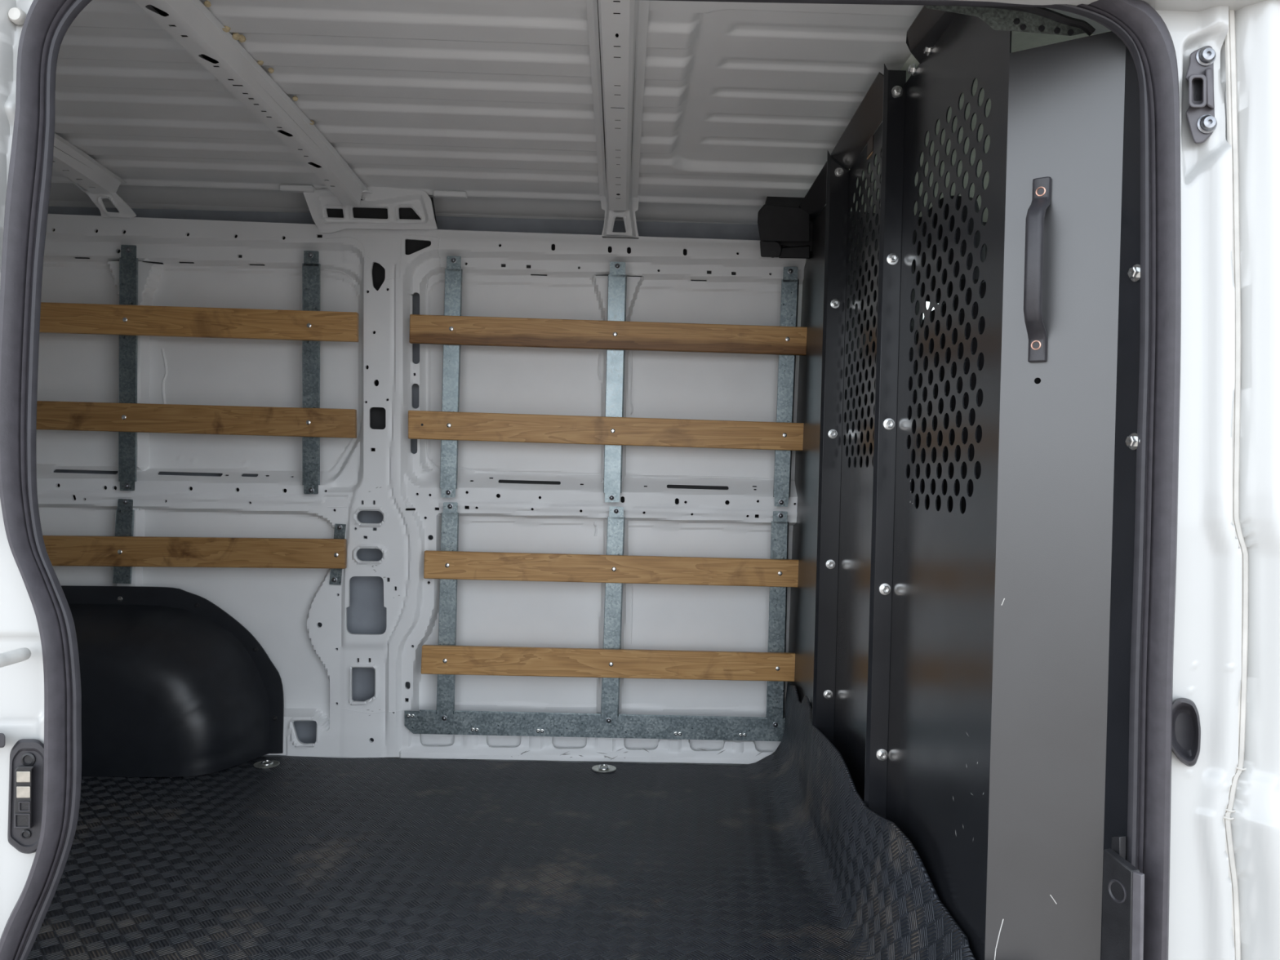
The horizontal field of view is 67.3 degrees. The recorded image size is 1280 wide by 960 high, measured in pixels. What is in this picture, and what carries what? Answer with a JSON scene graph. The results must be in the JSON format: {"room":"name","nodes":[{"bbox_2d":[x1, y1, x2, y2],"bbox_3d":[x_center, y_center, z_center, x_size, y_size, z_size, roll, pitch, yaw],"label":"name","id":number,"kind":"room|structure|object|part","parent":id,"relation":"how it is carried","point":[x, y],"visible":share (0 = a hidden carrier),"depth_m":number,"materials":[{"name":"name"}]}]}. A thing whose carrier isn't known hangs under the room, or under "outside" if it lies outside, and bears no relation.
{"room":"vehicle interior","nodes":[
{"label":"vehicle interior","id":0,"kind":"room"},
{"bbox_2d":[0,0,44,938],"bbox_3d":[-1.471,0.017,1.104,1.714,1.700,0.058,1,0,-1],"label":"wall","id":1,"kind":"structure","parent":0,"point":[21,683],"depth_m":1.14,"materials":[{"name":"white metal"}]},
{"bbox_2d":[0,733,4,747],"bbox_3d":[-0.758,0.305,1.123,0.043,0.023,0.018,1,0,-1],"label":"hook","id":2,"kind":"object","parent":1,"relation":"attached to","point":[2,735],"visible":1,"depth_m":1.11,"materials":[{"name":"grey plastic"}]},
{"bbox_2d":[0,647,31,667],"bbox_3d":[-0.720,0.203,1.077,0.016,0.017,0.106,1,0,-1],"label":"pin","id":3,"kind":"object","parent":1,"relation":"attached to","point":[11,657],"visible":1,"depth_m":1.10,"materials":[{"name":"white metal"}]},
{"bbox_2d":[7,738,44,853],"bbox_3d":[-0.723,0.374,1.129,0.052,0.139,0.024,1,0,-1],"label":"block","id":4,"kind":"object","parent":1,"relation":"attached to","point":[27,755],"visible":0.98,"depth_m":1.13,"materials":[{"name":"grey plastic"}]},
{"bbox_2d":[14,813,30,827],"bbox_3d":[-0.720,0.397,1.120,0.020,0.018,0.004,1,0,-1],"label":"socket","id":5,"kind":"object","parent":4,"relation":"attached to","point":[21,820],"depth_m":1.12,"materials":[{"name":"grey plastic"}]},
{"bbox_2d":[18,801,30,812],"bbox_3d":[-0.718,0.381,1.120,0.015,0.013,0.004,1,0,-1],"label":"socket","id":6,"kind":"object","parent":4,"relation":"attached to","point":[24,806],"depth_m":1.12,"materials":[{"name":"grey plastic"}]},
{"bbox_2d":[35,182,805,764],"bbox_3d":[-1.044,0.006,2.686,3.380,1.658,0.202,1,0,-1],"label":"wall","id":7,"kind":"structure","parent":0,"point":[346,657],"depth_m":2.70,"materials":[{"name":"white metal"}]},
{"bbox_2d":[112,498,134,583],"bbox_3d":[-1.425,0.170,2.645,0.074,0.237,0.052,1,0,-1],"label":"strut","id":8,"kind":"object","parent":7,"relation":"attached to","point":[124,522],"visible":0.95,"depth_m":2.63,"materials":[{"name":"metal"}]},
{"bbox_2d":[118,244,137,490],"bbox_3d":[-1.399,-0.302,2.619,0.068,0.664,0.072,1,0,-1],"label":"strut","id":9,"kind":"object","parent":7,"relation":"attached to","point":[128,261],"visible":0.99,"depth_m":2.61,"materials":[{"name":"metal"}]},
{"bbox_2d":[42,535,346,568],"bbox_3d":[-1.669,0.192,2.614,1.726,0.105,0.024,1,0,-1],"label":"wooden slat","id":10,"kind":"object","parent":7,"relation":"attached to","point":[62,550],"visible":0.98,"depth_m":2.62,"materials":[{"name":"wood"}]},
{"bbox_2d":[36,400,356,438],"bbox_3d":[-1.642,-0.176,2.594,1.741,0.078,0.023,1,0,-1],"label":"wooden slat","id":11,"kind":"object","parent":7,"relation":"attached to","point":[51,415],"visible":0.98,"depth_m":2.60,"materials":[{"name":"wood"}]},
{"bbox_2d":[39,302,358,342],"bbox_3d":[-1.630,-0.437,2.580,1.736,0.081,0.023,1,0,-1],"label":"wooden slat","id":12,"kind":"object","parent":7,"relation":"attached to","point":[55,317],"visible":0.94,"depth_m":2.58,"materials":[{"name":"wood"}]},
{"bbox_2d":[302,250,320,493],"bbox_3d":[-0.903,-0.291,2.631,0.062,0.660,0.072,1,0,-1],"label":"strut","id":13,"kind":"object","parent":7,"relation":"attached to","point":[311,267],"visible":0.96,"depth_m":2.62,"materials":[{"name":"metal"}]},
{"bbox_2d":[328,524,346,585],"bbox_3d":[-0.840,0.207,2.666,0.045,0.171,0.018,1,0,-1],"label":"strut","id":14,"kind":"object","parent":7,"relation":"attached to","point":[335,575],"visible":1,"depth_m":2.67,"materials":[{"name":"metal"}]},
{"bbox_2d":[440,255,462,497],"bbox_3d":[-0.519,-0.280,2.643,0.048,0.658,0.076,1,0,-10],"label":"strut","id":15,"kind":"object","parent":7,"relation":"attached to","point":[453,272],"visible":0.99,"depth_m":2.63,"materials":[{"name":"metal"}]},
{"bbox_2d":[404,709,785,741],"bbox_3d":[-0.097,0.690,2.703,1.124,0.071,0.030,1,0,-1],"label":"rail","id":16,"kind":"object","parent":7,"relation":"attached to","point":[421,722],"visible":0.98,"depth_m":2.69,"materials":[{"name":"metal"}]},
{"bbox_2d":[435,502,458,724],"bbox_3d":[-0.536,0.372,2.678,0.050,0.622,0.075,1,0,-11],"label":"strut","id":17,"kind":"object","parent":16,"relation":"on","point":[446,683],"visible":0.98,"depth_m":2.66,"materials":[{"name":"metal"}]},
{"bbox_2d":[600,506,625,726],"bbox_3d":[-0.076,0.382,2.687,0.054,0.618,0.070,1,0,-1],"label":"strut","id":18,"kind":"object","parent":16,"relation":"on","point":[610,701],"visible":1,"depth_m":2.67,"materials":[{"name":"metal"}]},
{"bbox_2d":[765,511,788,728],"bbox_3d":[0.387,0.394,2.700,0.051,0.614,0.075,2,0,8],"label":"strut","id":19,"kind":"object","parent":16,"relation":"on","point":[775,690],"visible":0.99,"depth_m":2.69,"materials":[{"name":"metal"}]},
{"bbox_3d":[-0.002,-0.670,2.685,1.105,0.006,0.075,1,0,-1],"label":"rail","id":20,"kind":"part","parent":7,"relation":"part of","materials":[{"name":"white metal"}]},
{"bbox_2d":[408,410,804,450],"bbox_3d":[-0.086,-0.135,2.632,1.091,0.081,0.024,1,0,-1],"label":"wooden slat","id":21,"kind":"object","parent":7,"relation":"attached to","point":[422,424],"visible":0.91,"depth_m":2.62,"materials":[{"name":"wood"}]},
{"bbox_2d":[408,314,807,355],"bbox_3d":[-0.084,-0.395,2.618,1.080,0.078,0.024,1,0,-1],"label":"wooden slat","id":22,"kind":"object","parent":7,"relation":"attached to","point":[424,329],"visible":1,"depth_m":2.61,"materials":[{"name":"wood"}]},
{"bbox_2d":[421,644,795,681],"bbox_3d":[-0.073,0.509,2.667,1.062,0.079,0.023,1,0,-1],"label":"wooden slat","id":23,"kind":"object","parent":7,"relation":"attached to","point":[435,659],"visible":0.91,"depth_m":2.66,"materials":[{"name":"wood"}]},
{"bbox_2d":[423,550,798,586],"bbox_3d":[-0.066,0.246,2.653,1.053,0.076,0.023,1,0,-1],"label":"wooden slat","id":24,"kind":"object","parent":7,"relation":"attached to","point":[451,565],"visible":0.88,"depth_m":2.64,"materials":[{"name":"wood"}]},
{"bbox_2d":[603,261,626,502],"bbox_3d":[-0.069,-0.267,2.652,0.053,0.658,0.072,1,0,-1],"label":"strut","id":25,"kind":"object","parent":7,"relation":"attached to","point":[617,278],"visible":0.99,"depth_m":2.64,"materials":[{"name":"metal"}]},
{"bbox_2d":[773,266,799,506],"bbox_3d":[0.406,-0.255,2.663,0.056,0.660,0.072,1,0,-1],"label":"strut","id":26,"kind":"object","parent":7,"relation":"attached to","point":[789,282],"visible":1,"depth_m":2.65,"materials":[{"name":"metal"}]},
{"bbox_2d":[757,196,824,258],"bbox_3d":[0.413,-0.689,2.604,0.205,0.205,0.131,1,0,-1],"label":"plastic cover","id":27,"kind":"object","parent":7,"relation":"attached to","point":[780,220],"visible":0.84,"depth_m":2.55,"materials":[{"name":"black plastic"}]},
{"bbox_2d":[261,755,746,765],"bbox_3d":[-0.883,0.814,1.913,2.870,0.052,1.740,1,0,-1],"label":"floor","id":28,"kind":"structure","parent":0,"point":[397,757],"depth_m":2.74,"materials":[{"name":"white paint"}]},
{"bbox_2d":[26,683,975,959],"bbox_3d":[-0.933,0.649,1.926,2.742,0.270,1.530,1,0,-1],"label":"rubber mat","id":29,"kind":"object","parent":28,"relation":"on","point":[780,855],"visible":0.91,"depth_m":1.93,"materials":[{"name":"black rubber"}]},
{"bbox_2d":[61,585,284,777],"bbox_3d":[-1.590,0.524,2.565,1.196,0.468,0.239,1,0,-1],"label":"wheel arch cover","id":30,"kind":"object","parent":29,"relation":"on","point":[172,685],"visible":0.77,"depth_m":2.52,"materials":[{"name":"black plastic"}]},
{"bbox_2d":[253,760,279,768],"bbox_3d":[-1.013,0.768,2.609,0.067,0.009,0.067,1,0,-1],"label":"ring","id":31,"kind":"object","parent":29,"relation":"on","point":[266,763],"visible":1,"depth_m":2.60,"materials":[{"name":"metal"}]},
{"bbox_2d":[591,764,616,773],"bbox_3d":[-0.099,0.792,2.648,0.067,0.009,0.067,1,0,-1],"label":"ring","id":32,"kind":"object","parent":29,"relation":"on","point":[604,768],"visible":1,"depth_m":2.65,"materials":[{"name":"metal"}]},
{"bbox_2d":[786,5,1140,959],"bbox_3d":[0.499,0.057,1.969,0.177,1.636,1.617,1,0,-1],"label":"wall","id":33,"kind":"structure","parent":28,"relation":"on","point":[968,673],"depth_m":1.32,"materials":[{"name":"metal"}]},
{"bbox_3d":[0.448,0.057,2.479,0.002,1.510,0.595,1,0,-1],"label":"panel","id":34,"kind":"part","parent":33,"relation":"part of","materials":[{"name":"black metal"}]},
{"bbox_3d":[0.460,0.050,1.969,0.002,1.536,0.425,1,0,-1],"label":"perforated panel","id":35,"kind":"part","parent":33,"relation":"part of","materials":[{"name":"black metal"}]},
{"bbox_3d":[0.471,0.046,1.520,0.002,1.549,0.475,1,0,-1],"label":"perforated panel","id":36,"kind":"part","parent":33,"relation":"part of","materials":[{"name":"black metal"}]},
{"bbox_3d":[0.509,-0.274,1.235,0.023,0.239,0.047,2,0,34],"label":"grab handle","id":37,"kind":"part","parent":33,"relation":"part of","materials":[{"name":"grey plastic"}]},
{"bbox_3d":[0.532,0.156,1.244,0.140,1.446,0.002,2,0,34],"label":"door panel","id":38,"kind":"part","parent":33,"relation":"part of","materials":[{"name":"grey metal"}]},
{"bbox_2d":[1101,835,1144,959],"bbox_3d":[0.572,0.541,1.142,0.028,0.221,0.066,1,0,-1],"label":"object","id":39,"kind":"structure","parent":33,"relation":"attached to","point":[1123,883],"depth_m":1.14,"materials":[{"name":"black plastic"}]},
{"bbox_2d":[0,0,1181,959],"bbox_3d":[-0.051,0.000,1.145,1.403,1.226,0.045,1,0,-1],"label":"seal","id":40,"kind":"object","parent":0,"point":[1141,28],"visible":0.96,"depth_m":1.14,"materials":[{"name":"grey rubber"}]},
{"bbox_2d":[51,0,1265,238],"bbox_3d":[0.022,-0.722,1.928,4.700,0.270,1.860,1,0,-1],"label":"ceiling","id":41,"kind":"structure","parent":0,"point":[620,104],"depth_m":1.96,"materials":[{"name":"white paint"}]},
{"bbox_2d":[848,31,1110,222],"bbox_3d":[1.377,-0.705,1.971,1.788,0.085,1.560,1,0,-1],"label":"ceiling","id":42,"kind":"structure","parent":0,"point":[1020,41],"depth_m":2.12,"materials":[{"name":"grey metal"}]},
{"bbox_2d":[1047,8,1111,34],"bbox_3d":[0.015,0.246,1.170,4.700,2.120,0.216,1,0,-1],"label":"wall","id":43,"kind":"structure","parent":0,"point":[1099,28],"depth_m":1.28,"materials":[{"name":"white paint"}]},
{"bbox_2d":[924,5,1095,35],"bbox_3d":[0.480,-0.604,1.254,0.241,0.053,0.035,1,0,-1],"label":"bracket","id":44,"kind":"object","parent":43,"relation":"attached to","point":[1019,19],"visible":0.87,"depth_m":1.24,"materials":[{"name":"grey metal"}]},
{"bbox_2d":[1155,0,1279,959],"bbox_3d":[0.670,0.001,1.158,0.560,1.309,0.055,2,0,6],"label":"door frame","id":45,"kind":"structure","parent":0,"point":[1224,895],"depth_m":1.16,"materials":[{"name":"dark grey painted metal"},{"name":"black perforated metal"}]},
{"bbox_2d":[1171,697,1200,766],"bbox_3d":[0.656,0.305,1.158,0.051,0.086,0.018,1,0,-1],"label":"buffer","id":46,"kind":"object","parent":45,"relation":"attached to","point":[1186,726],"visible":0.98,"depth_m":1.16,"materials":[{"name":"grey plastic"}]},
{"bbox_2d":[1185,45,1217,143],"bbox_3d":[0.682,-0.470,1.166,0.050,0.124,0.026,1,0,-1],"label":"plate","id":47,"kind":"object","parent":45,"relation":"attached to","point":[1200,114],"visible":1,"depth_m":1.16,"materials":[{"name":"grey metal"}]},
{"bbox_3d":[1.344,0.913,2.002,1.770,0.050,1.670,1,0,-1],"label":"floor","id":48,"kind":"structure","parent":0,"visible":0},
{"bbox_2d":[854,254,923,508],"bbox_3d":[0.883,0.156,2.463,0.668,1.435,0.490,1,0,-1],"label":"seat","id":49,"kind":"object","parent":48,"relation":"on","point":[913,455],"visible":0.02,"depth_m":2.42,"materials":[{"name":"fabric"}]},
{"bbox_2d":[913,195,1040,513],"bbox_3d":[0.900,0.159,1.753,0.668,1.435,0.900,1,0,-1],"label":"partition perforations","id":50,"kind":"object","parent":48,"relation":"on","point":[982,324],"visible":0.15,"depth_m":1.86,"materials":[{"name":"fabric"}]}
]}

